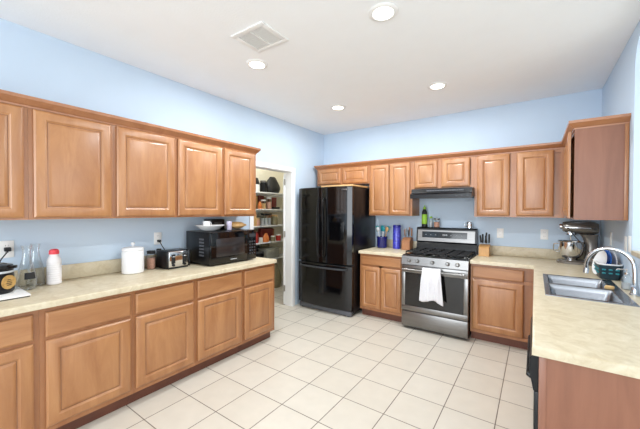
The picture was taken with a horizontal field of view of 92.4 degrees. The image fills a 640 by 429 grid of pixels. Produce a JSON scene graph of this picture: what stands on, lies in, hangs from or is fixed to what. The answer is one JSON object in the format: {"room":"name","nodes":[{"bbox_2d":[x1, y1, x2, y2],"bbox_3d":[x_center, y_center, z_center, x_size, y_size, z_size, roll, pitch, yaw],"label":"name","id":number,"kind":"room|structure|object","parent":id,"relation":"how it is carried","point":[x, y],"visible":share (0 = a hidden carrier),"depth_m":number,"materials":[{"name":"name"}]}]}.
{"room":"kitchen","nodes":[
{"label":"kitchen","id":0,"kind":"room"},
{"bbox_2d":[0,18,323,304],"bbox_3d":[-2.281,0.037,2.132,0.120,2.783,8.000,1,1,35],"label":"wall","id":1,"kind":"structure","parent":0,"point":[33,63],"depth_m":2.72,"materials":[{"name":"paint"}]},
{"bbox_2d":[0,240,13,257],"bbox_3d":[-2.193,0.244,2.148,0.009,0.120,0.074,1,1,35],"label":"wall outlet","id":2,"kind":"object","parent":1,"relation":"attached to","point":[3,244],"visible":0.7,"depth_m":2.15,"materials":[{"name":"white plastic"}]},
{"bbox_2d":[0,102,27,219],"bbox_3d":[-2.305,-0.330,1.688,0.339,0.733,0.971,1,1,35],"label":"upper cabinet","id":3,"kind":"object","parent":1,"relation":"attached to","point":[13,118],"visible":1,"depth_m":1.93,"materials":[{"name":"brown wood"}]},
{"bbox_2d":[0,89,260,153],"bbox_3d":[-1.711,-0.735,2.510,0.361,0.068,3.006,1,1,35],"label":"crown molding","id":4,"kind":"structure","parent":3,"relation":"attached to","point":[8,97],"depth_m":2.35,"materials":[{"name":"brown wood"}]},
{"bbox_2d":[27,108,113,219],"bbox_3d":[-1.883,-0.336,2.288,0.339,0.733,0.494,1,1,35],"label":"upper cabinet","id":5,"kind":"object","parent":1,"relation":"attached to","point":[70,159],"visible":0.98,"depth_m":2.16,"materials":[{"name":"brown wood"}]},
{"bbox_2d":[14,255,155,285],"bbox_3d":[-1.864,0.452,2.610,0.019,0.116,2.975,1,1,35],"label":"backsplash","id":6,"kind":"structure","parent":1,"relation":"attached to","point":[70,271],"depth_m":2.47,"materials":[{"name":"beige stone"}]},
{"bbox_2d":[154,232,161,244],"bbox_3d":[-1.589,0.235,3.007,0.009,0.120,0.074,1,1,35],"label":"wall outlet","id":7,"kind":"object","parent":1,"relation":"attached to","point":[157,235],"visible":0.86,"depth_m":3.00,"materials":[{"name":"white plastic"}]},
{"bbox_2d":[113,125,222,217],"bbox_3d":[-1.447,-0.342,2.911,0.339,0.733,1.025,1,1,35],"label":"upper cabinet","id":8,"kind":"object","parent":1,"relation":"attached to","point":[155,175],"visible":0.99,"depth_m":2.71,"materials":[{"name":"brown wood"}]},
{"bbox_2d":[223,148,255,216],"bbox_3d":[-1.017,-0.348,3.523,0.339,0.733,0.470,1,1,35],"label":"upper cabinet","id":9,"kind":"object","parent":1,"relation":"attached to","point":[239,167],"visible":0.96,"depth_m":3.40,"materials":[{"name":"brown wood"}]},
{"bbox_2d":[249,161,294,305],"bbox_3d":[-0.706,0.376,4.383,0.123,2.060,0.809,1,1,35],"label":"trim","id":10,"kind":"structure","parent":1,"relation":"attached to","point":[288,207],"depth_m":4.70,"materials":[{"name":"white paint"}]},
{"bbox_2d":[283,173,285,303],"bbox_3d":[-0.595,0.374,5.101,0.035,2.023,0.756,0,1,-8],"label":"door","id":11,"kind":"structure","parent":1,"relation":"in","point":[284,175],"depth_m":4.75,"materials":[{"name":"white paint"}]},
{"bbox_2d":[254,168,283,280],"bbox_3d":[-1.443,-0.002,5.484,0.100,2.783,2.550,1,1,35],"label":"wall","id":12,"kind":"structure","parent":0,"point":[261,174],"depth_m":6.24,"materials":[{"name":"paint"}]},
{"bbox_2d":[254,224,282,227],"bbox_3d":[-1.280,0.232,5.371,0.299,0.060,2.330,1,1,35],"label":"shelf","id":13,"kind":"object","parent":12,"relation":"attached to","point":[278,225],"visible":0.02,"depth_m":5.79,"materials":[{"name":"white paint"}]},
{"bbox_2d":[254,215,256,225],"bbox_3d":[-1.194,0.101,5.353,0.100,0.200,0.150,1,1,35],"label":"cereal box","id":14,"kind":"object","parent":13,"relation":"on","point":[255,217],"visible":0.23,"depth_m":5.36,"materials":[{"name":"beige cardboard"}]},
{"bbox_2d":[260,213,263,225],"bbox_3d":[-1.045,0.089,5.565,0.068,0.220,0.067,1,1,35],"label":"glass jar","id":15,"kind":"object","parent":13,"relation":"on","point":[261,219],"visible":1,"depth_m":5.54,"materials":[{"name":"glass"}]},
{"bbox_2d":[264,213,267,224],"bbox_3d":[-0.994,0.089,5.637,0.068,0.220,0.067,1,1,35],"label":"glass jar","id":16,"kind":"object","parent":13,"relation":"on","point":[265,219],"visible":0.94,"depth_m":5.61,"materials":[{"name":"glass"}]},
{"bbox_2d":[271,215,277,224],"bbox_3d":[-0.864,0.102,5.823,0.120,0.190,0.119,1,1,35],"label":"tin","id":17,"kind":"object","parent":13,"relation":"on","point":[274,219],"visible":1,"depth_m":5.77,"materials":[{"name":"beige metal"}]},
{"bbox_2d":[256,192,282,196],"bbox_3d":[-1.278,-0.371,5.364,0.299,0.060,2.330,1,1,35],"label":"shelf","id":18,"kind":"object","parent":12,"relation":"attached to","point":[266,194],"visible":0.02,"depth_m":5.89,"materials":[{"name":"white paint"}]},
{"bbox_2d":[256,184,259,191],"bbox_3d":[-1.123,-0.468,5.444,0.110,0.130,0.109,1,1,35],"label":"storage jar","id":19,"kind":"object","parent":18,"relation":"on","point":[257,185],"visible":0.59,"depth_m":5.40,"materials":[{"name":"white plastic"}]},
{"bbox_2d":[260,180,266,191],"bbox_3d":[-1.031,-0.509,5.574,0.124,0.210,0.123,1,1,35],"label":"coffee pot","id":20,"kind":"object","parent":18,"relation":"on","point":[263,185],"visible":0.91,"depth_m":5.52,"materials":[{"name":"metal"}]},
{"bbox_2d":[266,177,279,192],"bbox_3d":[-0.898,-0.558,5.798,0.190,0.304,0.347,1,1,35],"label":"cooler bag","id":21,"kind":"object","parent":18,"relation":"on","point":[273,186],"visible":0.77,"depth_m":5.71,"materials":[{"name":"black fabric"}]},
{"bbox_2d":[256,209,282,211],"bbox_3d":[-1.279,-0.069,5.367,0.299,0.060,2.330,1,1,35],"label":"shelf","id":22,"kind":"object","parent":12,"relation":"attached to","point":[257,210],"visible":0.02,"depth_m":5.88,"materials":[{"name":"white paint"}]},
{"bbox_2d":[258,196,263,202],"bbox_3d":[-1.118,-0.229,5.760,0.050,0.250,0.140,1,1,35],"label":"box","id":23,"kind":"object","parent":22,"relation":"on","point":[260,198],"visible":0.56,"depth_m":5.75,"materials":[{"name":"red cardboard"}]},
{"bbox_2d":[261,200,265,208],"bbox_3d":[-1.030,-0.186,5.582,0.104,0.170,0.103,1,1,35],"label":"glass jar","id":24,"kind":"object","parent":22,"relation":"on","point":[263,204],"visible":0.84,"depth_m":5.54,"materials":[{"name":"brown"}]},
{"bbox_2d":[266,197,271,208],"bbox_3d":[-0.952,-0.212,5.692,0.110,0.220,0.109,1,1,35],"label":"glass jar","id":25,"kind":"object","parent":22,"relation":"on","point":[268,204],"visible":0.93,"depth_m":5.65,"materials":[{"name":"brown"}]},
{"bbox_2d":[268,197,276,206],"bbox_3d":[-0.909,-0.214,5.858,0.080,0.220,0.150,1,1,35],"label":"box","id":26,"kind":"object","parent":22,"relation":"on","point":[274,200],"visible":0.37,"depth_m":5.83,"materials":[{"name":"red cardboard"}]},
{"bbox_2d":[256,238,282,244],"bbox_3d":[-1.281,0.534,5.375,0.299,0.060,2.330,1,1,35],"label":"shelf","id":27,"kind":"object","parent":12,"relation":"attached to","point":[281,238],"visible":0.02,"depth_m":5.70,"materials":[{"name":"white paint"}]},
{"bbox_2d":[258,228,272,240],"bbox_3d":[-1.029,0.379,5.802,0.090,0.240,0.300,1,1,35],"label":"box","id":28,"kind":"object","parent":27,"relation":"on","point":[261,231],"visible":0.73,"depth_m":5.71,"materials":[{"name":"red cardboard"}]},
{"bbox_2d":[263,233,268,241],"bbox_3d":[-0.987,0.420,5.601,0.089,0.164,0.146,1,1,35],"label":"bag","id":29,"kind":"object","parent":27,"relation":"on","point":[265,237],"visible":0.94,"depth_m":5.56,"materials":[{"name":"orange plastic"}]},
{"bbox_2d":[276,234,280,240],"bbox_3d":[-0.798,0.439,5.872,0.096,0.120,0.095,1,1,35],"label":"can","id":30,"kind":"object","parent":27,"relation":"on","point":[278,236],"visible":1,"depth_m":5.83,"materials":[{"name":"metal"}]},
{"bbox_3d":[-1.282,0.849,5.379,0.299,0.060,2.330,1,1,35],"label":"shelf","id":31,"kind":"object","parent":12,"relation":"attached to","visible":0},
{"bbox_2d":[256,251,263,257],"bbox_3d":[-1.093,0.743,5.508,0.180,0.150,0.178,1,1,35],"label":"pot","id":32,"kind":"object","parent":31,"relation":"on","point":[258,253],"visible":0.64,"depth_m":5.43,"materials":[{"name":"black metal"}]},
{"bbox_2d":[260,243,269,247],"bbox_3d":[-1.057,0.683,5.898,0.050,0.260,0.200,1,1,35],"label":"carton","id":33,"kind":"object","parent":31,"relation":"on","point":[265,244],"visible":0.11,"depth_m":5.87,"materials":[{"name":"cardboard"}]},
{"bbox_2d":[258,246,279,258],"bbox_3d":[-0.962,0.720,5.782,0.236,0.190,0.356,1,1,35],"label":"pot","id":34,"kind":"object","parent":31,"relation":"on","point":[270,252],"visible":0.86,"depth_m":5.68,"materials":[{"name":"grey plastic"}]},
{"bbox_2d":[77,281,533,428],"bbox_3d":[0.555,1.509,0.523,9.600,0.100,8.600,1,1,35],"label":"floor","id":35,"kind":"structure","parent":0,"point":[316,369],"depth_m":2.58,"materials":[{"name":"beige tile"}]},
{"bbox_2d":[0,310,39,428],"bbox_3d":[-2.199,0.998,1.618,0.619,0.874,0.957,1,1,35],"label":"base cabinet","id":36,"kind":"object","parent":35,"relation":"on","point":[19,333],"visible":0.85,"depth_m":1.76,"materials":[{"name":"brown wood"}]},
{"bbox_2d":[0,255,276,316],"bbox_3d":[-1.608,0.475,2.430,0.646,0.156,2.975,1,1,35],"label":"countertop","id":37,"kind":"structure","parent":36,"relation":"on","point":[85,281],"depth_m":2.35,"materials":[{"name":"beige stone"}]},
{"bbox_2d":[0,285,30,301],"bbox_3d":[-2.073,0.509,1.923,0.390,0.016,0.310,1,1,35],"label":"serving board","id":38,"kind":"object","parent":37,"relation":"on","point":[17,293],"visible":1,"depth_m":1.92,"materials":[{"name":"grey plastic"}]},
{"bbox_2d":[0,247,16,294],"bbox_3d":[-2.106,0.365,1.989,0.313,0.269,0.197,1,1,35],"label":"slow cooker","id":39,"kind":"object","parent":38,"relation":"on","point":[7,278],"visible":1,"depth_m":1.95,"materials":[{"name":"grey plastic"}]},
{"bbox_2d":[16,245,37,290],"bbox_3d":[-2.022,0.364,2.114,0.111,0.302,0.111,1,1,35],"label":"glass carafe","id":40,"kind":"object","parent":37,"relation":"on","point":[31,275],"visible":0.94,"depth_m":2.10,"materials":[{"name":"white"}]},
{"bbox_2d":[25,243,45,286],"bbox_3d":[-2.057,0.363,2.220,0.111,0.302,0.111,1,1,35],"label":"glass carafe","id":41,"kind":"object","parent":37,"relation":"on","point":[34,243],"visible":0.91,"depth_m":2.22,"materials":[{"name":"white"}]},
{"bbox_2d":[46,249,61,284],"bbox_3d":[-1.961,0.383,2.263,0.087,0.261,0.087,1,1,35],"label":"milk bottle","id":42,"kind":"object","parent":37,"relation":"on","point":[53,266],"visible":1,"depth_m":2.23,"materials":[{"name":"white plastic"}]},
{"bbox_2d":[121,242,143,273],"bbox_3d":[-1.639,0.375,2.687,0.172,0.268,0.172,1,1,35],"label":"canister","id":43,"kind":"object","parent":37,"relation":"on","point":[132,257],"visible":1,"depth_m":2.62,"materials":[{"name":"white ceramic"}]},
{"bbox_2d":[146,250,154,269],"bbox_3d":[-1.577,0.422,2.863,0.076,0.170,0.075,1,1,35],"label":"spice jar","id":44,"kind":"object","parent":37,"relation":"on","point":[150,262],"visible":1,"depth_m":2.83,"materials":[{"name":"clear glass"}]},
{"bbox_2d":[156,240,189,269],"bbox_3d":[-1.433,0.377,2.972,0.288,0.260,0.232,1,1,35],"label":"toaster","id":45,"kind":"object","parent":37,"relation":"on","point":[175,258],"visible":1,"depth_m":2.89,"materials":[{"name":"silver metal"}]},
{"bbox_2d":[186,228,255,265],"bbox_3d":[-1.055,0.337,3.317,0.424,0.334,0.586,1,1,35],"label":"microwave","id":46,"kind":"object","parent":37,"relation":"on","point":[221,246],"visible":0.98,"depth_m":3.12,"materials":[{"name":"black plastic"}]},
{"bbox_2d":[195,224,223,230],"bbox_3d":[-1.141,0.139,3.183,0.290,0.062,0.290,1,1,35],"label":"serving bowl","id":47,"kind":"object","parent":46,"relation":"on","point":[214,227],"visible":0.94,"depth_m":3.10,"materials":[{"name":"white ceramic"}]},
{"bbox_2d":[203,221,211,225],"bbox_3d":[-1.169,0.108,3.167,0.075,0.080,0.090,0,1,0],"label":"mug","id":48,"kind":"object","parent":47,"relation":"in","point":[205,223],"visible":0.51,"depth_m":3.13,"materials":[{"name":"white ceramic"}]},
{"bbox_2d":[204,219,224,228],"bbox_3d":[-1.185,0.109,3.440,0.143,0.115,0.180,1,1,35],"label":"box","id":49,"kind":"object","parent":46,"relation":"on","point":[213,221],"visible":0.57,"depth_m":3.40,"materials":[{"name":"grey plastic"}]},
{"bbox_2d":[227,221,231,229],"bbox_3d":[-0.990,0.121,3.346,0.032,0.095,0.064,0,1,12],"label":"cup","id":50,"kind":"object","parent":46,"relation":"on","point":[229,223],"visible":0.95,"depth_m":3.32,"materials":[{"name":"white ceramic"}]},
{"bbox_2d":[226,222,245,228],"bbox_3d":[-0.961,0.124,3.527,0.130,0.085,0.260,1,1,35],"label":"bread loaf","id":51,"kind":"object","parent":46,"relation":"on","point":[235,225],"visible":0.74,"depth_m":3.48,"materials":[{"name":"beige food"}]},
{"bbox_2d":[39,291,132,428],"bbox_3d":[-1.774,0.992,2.224,0.619,0.874,0.521,1,1,35],"label":"base cabinet","id":52,"kind":"object","parent":35,"relation":"on","point":[86,347],"visible":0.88,"depth_m":2.02,"materials":[{"name":"brown wood"}]},
{"bbox_2d":[129,279,194,403],"bbox_3d":[-1.478,0.988,2.646,0.619,0.874,0.508,1,1,35],"label":"base cabinet","id":53,"kind":"object","parent":35,"relation":"on","point":[163,316],"visible":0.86,"depth_m":2.44,"materials":[{"name":"brown wood"}]},
{"bbox_2d":[191,270,241,373],"bbox_3d":[-1.179,0.984,3.072,0.619,0.874,0.530,1,1,35],"label":"base cabinet","id":54,"kind":"object","parent":35,"relation":"on","point":[218,298],"visible":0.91,"depth_m":2.87,"materials":[{"name":"brown wood"}]},
{"bbox_2d":[238,263,273,351],"bbox_3d":[-0.892,0.980,3.480,0.619,0.874,0.467,1,1,35],"label":"base cabinet","id":55,"kind":"object","parent":35,"relation":"on","point":[257,282],"visible":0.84,"depth_m":3.27,"materials":[{"name":"brown wood"}]},
{"bbox_2d":[274,263,280,287],"bbox_3d":[-0.858,1.159,5.885,0.223,0.454,0.246,1,1,35],"label":"sack","id":56,"kind":"object","parent":35,"relation":"on","point":[277,275],"visible":0.67,"depth_m":5.81,"materials":[{"name":"green fabric"}]},
{"bbox_2d":[299,186,374,316],"bbox_3d":[0.234,0.505,4.691,0.924,1.800,0.869,1,1,35],"label":"refrigerator","id":57,"kind":"object","parent":35,"relation":"on","point":[335,223],"visible":0.98,"depth_m":4.34,"materials":[{"name":"black metal"}]},
{"bbox_2d":[321,184,368,187],"bbox_3d":[0.370,-0.403,4.500,0.520,0.022,0.500,1,1,35],"label":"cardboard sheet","id":58,"kind":"object","parent":57,"relation":"on","point":[360,186],"visible":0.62,"depth_m":4.31,"materials":[{"name":"beige cardboard"}]},
{"bbox_2d":[360,253,401,321],"bbox_3d":[0.982,0.975,4.357,0.619,0.874,0.619,1,1,35],"label":"base cabinet","id":59,"kind":"object","parent":35,"relation":"on","point":[380,275],"visible":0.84,"depth_m":4.11,"materials":[{"name":"brown wood"}]},
{"bbox_2d":[359,239,416,256],"bbox_3d":[0.979,0.460,4.343,0.635,0.156,0.639,1,1,35],"label":"countertop","id":60,"kind":"structure","parent":59,"relation":"on","point":[389,251],"depth_m":4.25,"materials":[{"name":"beige stone"}]},
{"bbox_2d":[377,236,386,247],"bbox_3d":[0.926,0.411,4.576,0.160,0.168,0.159,1,1,35],"label":"utensil crock","id":61,"kind":"object","parent":60,"relation":"on","point":[381,241],"visible":0.98,"depth_m":4.51,"materials":[{"name":"blue ceramic"}]},
{"bbox_2d":[393,225,400,248],"bbox_3d":[1.118,0.323,4.465,0.116,0.348,0.116,1,1,35],"label":"canister","id":62,"kind":"object","parent":60,"relation":"on","point":[396,228],"visible":0.98,"depth_m":4.42,"materials":[{"name":"blue ceramic"}]},
{"bbox_2d":[401,237,412,249],"bbox_3d":[1.242,0.414,4.365,0.124,0.170,0.153,1,1,35],"label":"knife block","id":63,"kind":"object","parent":60,"relation":"on","point":[407,242],"visible":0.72,"depth_m":4.32,"materials":[{"name":"brown wood"}]},
{"bbox_2d":[401,227,477,338],"bbox_3d":[1.509,0.801,3.878,0.762,1.238,0.750,1,1,35],"label":"gas range","id":64,"kind":"object","parent":35,"relation":"on","point":[450,250],"visible":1,"depth_m":3.70,"materials":[{"name":"metal"}]},
{"bbox_2d":[422,205,426,226],"bbox_3d":[1.469,0.023,4.311,0.074,0.306,0.074,1,1,35],"label":"squeeze bottle","id":65,"kind":"object","parent":64,"relation":"on","point":[424,212],"visible":0.99,"depth_m":4.28,"materials":[{"name":"green plastic"}]},
{"bbox_2d":[419,268,442,305],"bbox_3d":[1.296,0.837,3.568,0.274,0.415,0.061,1,1,35],"label":"dish towel","id":66,"kind":"object","parent":64,"relation":"hanging from","point":[430,284],"visible":1,"depth_m":3.56,"materials":[{"name":"white fabric"}]},
{"bbox_2d":[434,218,439,227],"bbox_3d":[1.606,0.115,4.216,0.080,0.125,0.079,1,1,35],"label":"jar","id":67,"kind":"object","parent":64,"relation":"on","point":[436,224],"visible":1,"depth_m":4.19,"materials":[{"name":"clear glass"}]},
{"bbox_2d":[407,251,475,260],"bbox_3d":[1.519,0.511,3.886,0.762,0.018,0.520,1,1,35],"label":"cooktop","id":68,"kind":"object","parent":64,"relation":"in","point":[472,255],"depth_m":3.75,"materials":[{"name":"black metal"}]},
{"bbox_2d":[464,222,472,228],"bbox_3d":[1.930,0.139,3.982,0.094,0.085,0.072,0,1,5],"label":"creamer","id":69,"kind":"object","parent":64,"relation":"on","point":[469,224],"visible":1,"depth_m":3.96,"materials":[{"name":"silver metal"}]},
{"bbox_2d":[470,264,533,349],"bbox_3d":[2.134,0.990,3.549,0.626,0.874,0.619,1,1,35],"label":"base cabinet","id":70,"kind":"object","parent":35,"relation":"on","point":[501,298],"visible":0.8,"depth_m":3.31,"materials":[{"name":"brown wood"}]},
{"bbox_2d":[526,316,538,428],"bbox_3d":[1.292,1.016,1.400,0.581,0.868,0.600,1,1,35],"label":"dishwasher","id":71,"kind":"object","parent":35,"relation":"on","point":[532,366],"visible":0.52,"depth_m":1.30,"materials":[{"name":"metal"}]},
{"bbox_2d":[538,357,639,428],"bbox_3d":[1.133,1.017,1.118,0.555,0.873,0.022,1,1,35],"label":"end panel","id":72,"kind":"object","parent":35,"relation":"on","point":[570,396],"visible":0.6,"depth_m":1.19,"materials":[{"name":"brown wood"}]},
{"bbox_3d":[1.969,1.005,2.314,0.559,0.873,1.625,1,1,35],"label":"base cabinet","id":73,"kind":"object","parent":35,"relation":"on","visible":0},
{"bbox_2d":[470,245,639,378],"bbox_3d":[1.700,0.486,2.451,1.170,0.156,2.909,1,1,35],"label":"countertop","id":74,"kind":"structure","parent":73,"relation":"on","point":[601,336],"depth_m":1.53,"materials":[{"name":"beige stone"}]},
{"bbox_2d":[478,244,489,256],"bbox_3d":[2.036,0.441,3.796,0.118,0.135,0.153,1,1,35],"label":"knife block","id":75,"kind":"object","parent":74,"relation":"on","point":[484,250],"visible":1,"depth_m":3.75,"materials":[{"name":"brown wood"}]},
{"bbox_2d":[553,221,598,265],"bbox_3d":[2.719,0.293,3.248,0.267,0.450,0.368,0,1,-35],"label":"stand mixer","id":76,"kind":"object","parent":74,"relation":"on","point":[571,250],"visible":0.94,"depth_m":3.19,"materials":[{"name":"grey metal"}]},
{"bbox_2d":[553,240,584,259],"bbox_3d":[2.664,0.381,3.289,0.272,0.194,0.234,1,1,35],"label":"bowl","id":77,"kind":"object","parent":76,"relation":"on","point":[568,249],"depth_m":3.21,"materials":[{"name":"silver metal"}]},
{"bbox_2d":[543,274,639,306],"bbox_3d":[1.895,0.613,2.225,0.440,0.182,0.820,1,1,35],"label":"sink","id":78,"kind":"object","parent":74,"relation":"in","point":[589,289],"visible":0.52,"depth_m":2.23,"materials":[{"name":"metal"}]},
{"bbox_2d":[604,285,614,289],"bbox_3d":[2.028,0.511,2.148,0.044,0.024,0.050,0,1,-39],"label":"sponge","id":79,"kind":"object","parent":78,"relation":"on","point":[609,287],"visible":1,"depth_m":2.13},
{"bbox_2d":[593,259,622,280],"bbox_3d":[2.404,0.460,2.568,0.158,0.130,0.318,1,1,35],"label":"basket","id":80,"kind":"object","parent":74,"relation":"on","point":[604,271],"visible":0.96,"depth_m":2.46,"materials":[{"name":"teal plastic"}]},
{"bbox_2d":[592,251,606,273],"bbox_3d":[2.383,0.408,2.615,0.061,0.204,0.210,0,1,22],"label":"plate","id":81,"kind":"object","parent":80,"relation":"in","point":[601,257],"visible":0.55,"depth_m":2.64,"materials":[{"name":"white ceramic"}]},
{"bbox_2d":[605,250,611,263],"bbox_3d":[2.392,0.405,2.573,0.048,0.217,0.220,1,1,23],"label":"plate","id":82,"kind":"object","parent":80,"relation":"in","point":[609,257],"visible":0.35,"depth_m":2.54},
{"bbox_2d":[611,252,616,264],"bbox_3d":[2.410,0.412,2.536,0.033,0.210,0.210,1,1,24],"label":"plate","id":83,"kind":"object","parent":80,"relation":"in","point":[614,258],"visible":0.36,"depth_m":2.51,"materials":[{"name":"white ceramic"}]},
{"bbox_2d":[583,247,639,295],"bbox_3d":[2.008,0.376,2.114,0.116,0.306,0.299,0,1,-17],"label":"faucet","id":84,"kind":"object","parent":74,"relation":"on","point":[634,291],"visible":1,"depth_m":2.04,"materials":[{"name":"silver metal"}]},
{"bbox_2d":[616,268,631,289],"bbox_3d":[2.162,0.456,2.176,0.059,0.146,0.083,0,1,-28],"label":"soap dispenser","id":85,"kind":"object","parent":74,"relation":"on","point":[625,285],"visible":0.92,"depth_m":2.16,"materials":[{"name":"clear glass"}]},
{"bbox_2d":[0,0,639,134],"bbox_3d":[0.565,-1.374,0.487,9.600,0.100,8.600,1,1,35],"label":"ceiling","id":86,"kind":"structure","parent":0,"point":[488,53],"depth_m":2.49,"materials":[{"name":"paint"}]},
{"bbox_2d":[246,59,267,69],"bbox_3d":[-0.569,-1.349,2.767,0.196,0.011,0.196,1,1,35],"label":"recessed light","id":87,"kind":"object","parent":86,"relation":"in","point":[257,64],"visible":1,"depth_m":2.75,"materials":[{"name":"beige"}]},
{"bbox_2d":[231,21,288,52],"bbox_3d":[-0.457,-1.344,2.343,0.330,0.012,0.290,1,1,35],"label":"ceiling vent","id":88,"kind":"object","parent":86,"relation":"in","point":[260,37],"visible":1,"depth_m":2.34,"materials":[{"name":"white plastic"}]},
{"bbox_2d":[330,105,345,109],"bbox_3d":[0.228,-1.361,3.912,0.196,0.011,0.196,1,1,35],"label":"recessed light","id":89,"kind":"object","parent":86,"relation":"in","point":[334,107],"visible":1,"depth_m":3.89,"materials":[{"name":"beige"}]},
{"bbox_2d":[368,2,397,21],"bbox_3d":[0.419,-1.337,2.037,0.196,0.011,0.196,1,1,35],"label":"recessed light","id":90,"kind":"object","parent":86,"relation":"in","point":[381,12],"visible":1,"depth_m":2.02,"materials":[{"name":"white plastic"}]},
{"bbox_2d":[428,82,447,89],"bbox_3d":[1.236,-1.349,3.227,0.196,0.011,0.196,1,1,35],"label":"recessed light","id":91,"kind":"object","parent":86,"relation":"in","point":[437,85],"visible":1,"depth_m":3.21,"materials":[{"name":"beige"}]},
{"bbox_2d":[324,88,601,250],"bbox_3d":[3.375,0.045,3.123,8.000,2.783,0.120,1,1,35],"label":"wall","id":92,"kind":"structure","parent":0,"point":[544,120],"depth_m":4.00,"materials":[{"name":"paint"}]},
{"bbox_2d":[317,166,368,185],"bbox_3d":[0.427,-0.596,4.902,0.937,0.262,0.339,1,1,35],"label":"upper cabinet","id":93,"kind":"object","parent":92,"relation":"attached to","point":[351,175],"visible":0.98,"depth_m":4.74,"materials":[{"name":"brown wood"}]},
{"bbox_2d":[314,113,630,169],"bbox_3d":[1.195,-0.741,3.790,3.656,0.068,0.952,1,1,40],"label":"crown molding","id":94,"kind":"structure","parent":93,"relation":"attached to","point":[573,125],"depth_m":3.48,"materials":[{"name":"brown wood"}]},
{"bbox_2d":[369,162,419,215],"bbox_3d":[1.072,-0.352,4.452,0.639,0.733,0.339,1,1,35],"label":"upper cabinet","id":95,"kind":"object","parent":92,"relation":"attached to","point":[390,185],"visible":0.98,"depth_m":4.30,"materials":[{"name":"brown wood"}]},
{"bbox_2d":[387,239,416,247],"bbox_3d":[1.157,0.438,4.597,0.635,0.116,0.019,1,1,35],"label":"backsplash","id":96,"kind":"structure","parent":92,"relation":"attached to","point":[389,241],"depth_m":4.64,"materials":[{"name":"beige laminate"}]},
{"bbox_2d":[412,156,474,188],"bbox_3d":[1.645,-0.523,4.048,0.756,0.378,0.339,1,1,35],"label":"upper cabinet","id":97,"kind":"object","parent":92,"relation":"attached to","point":[452,172],"visible":0.92,"depth_m":3.89,"materials":[{"name":"brown wood"}]},
{"bbox_2d":[410,187,473,198],"bbox_3d":[1.607,-0.266,3.976,0.724,0.126,0.502,1,1,35],"label":"range hood","id":98,"kind":"object","parent":97,"relation":"attached to","point":[462,192],"visible":0.99,"depth_m":3.78,"materials":[{"name":"black metal"}]},
{"bbox_2d":[497,228,503,237],"bbox_3d":[2.252,0.233,3.833,0.074,0.120,0.009,1,1,35],"label":"wall outlet","id":99,"kind":"object","parent":92,"relation":"attached to","point":[500,231],"visible":1,"depth_m":3.83,"materials":[{"name":"white plastic"}]},
{"bbox_2d":[474,148,564,217],"bbox_3d":[2.306,-0.337,3.586,0.859,0.733,0.339,1,1,35],"label":"upper cabinet","id":100,"kind":"object","parent":92,"relation":"attached to","point":[520,184],"visible":0.98,"depth_m":3.43,"materials":[{"name":"brown wood"}]},
{"bbox_2d":[478,245,584,259],"bbox_3d":[2.311,0.458,3.323,1.170,0.116,0.779,1,1,35],"label":"backsplash","id":101,"kind":"structure","parent":92,"relation":"attached to","point":[494,250],"depth_m":3.67,"materials":[{"name":"beige stone"}]},
{"bbox_2d":[540,229,547,239],"bbox_3d":[2.616,0.233,3.578,0.074,0.120,0.009,1,1,35],"label":"wall outlet","id":102,"kind":"object","parent":92,"relation":"attached to","point":[543,232],"visible":1,"depth_m":3.58,"materials":[{"name":"white plastic"}]},
{"bbox_2d":[600,20,639,291],"bbox_3d":[1.207,0.069,0.600,0.140,2.783,6.499,1,1,35],"label":"wall","id":103,"kind":"structure","parent":0,"point":[621,90],"depth_m":2.31,"materials":[{"name":"paint"}]},
{"bbox_2d":[563,123,629,220],"bbox_3d":[2.422,-0.326,2.761,0.358,0.733,0.875,1,1,35],"label":"upper cabinet","id":104,"kind":"object","parent":103,"relation":"attached to","point":[596,159],"visible":0.99,"depth_m":2.41,"materials":[{"name":"brown wood"}]},
{"bbox_2d":[624,236,627,251],"bbox_3d":[2.343,0.227,2.352,0.008,0.120,0.074,1,1,35],"label":"wall switch","id":105,"kind":"object","parent":103,"relation":"attached to","point":[625,237],"visible":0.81,"depth_m":2.34,"materials":[{"name":"white plastic"}]},
{"bbox_2d":[628,236,631,252],"bbox_3d":[2.274,0.218,2.254,0.008,0.120,0.074,1,1,35],"label":"wall switch","id":106,"kind":"object","parent":103,"relation":"attached to","point":[629,237],"visible":0.97,"depth_m":2.25,"materials":[{"name":"white plastic"}]},
{"bbox_2d":[631,251,639,258],"bbox_3d":[1.861,0.283,1.514,0.176,0.034,1.583,1,1,35],"label":"trim","id":107,"kind":"structure","parent":103,"relation":"attached to","point":[634,253],"depth_m":2.11,"materials":[{"name":"beige laminate"}]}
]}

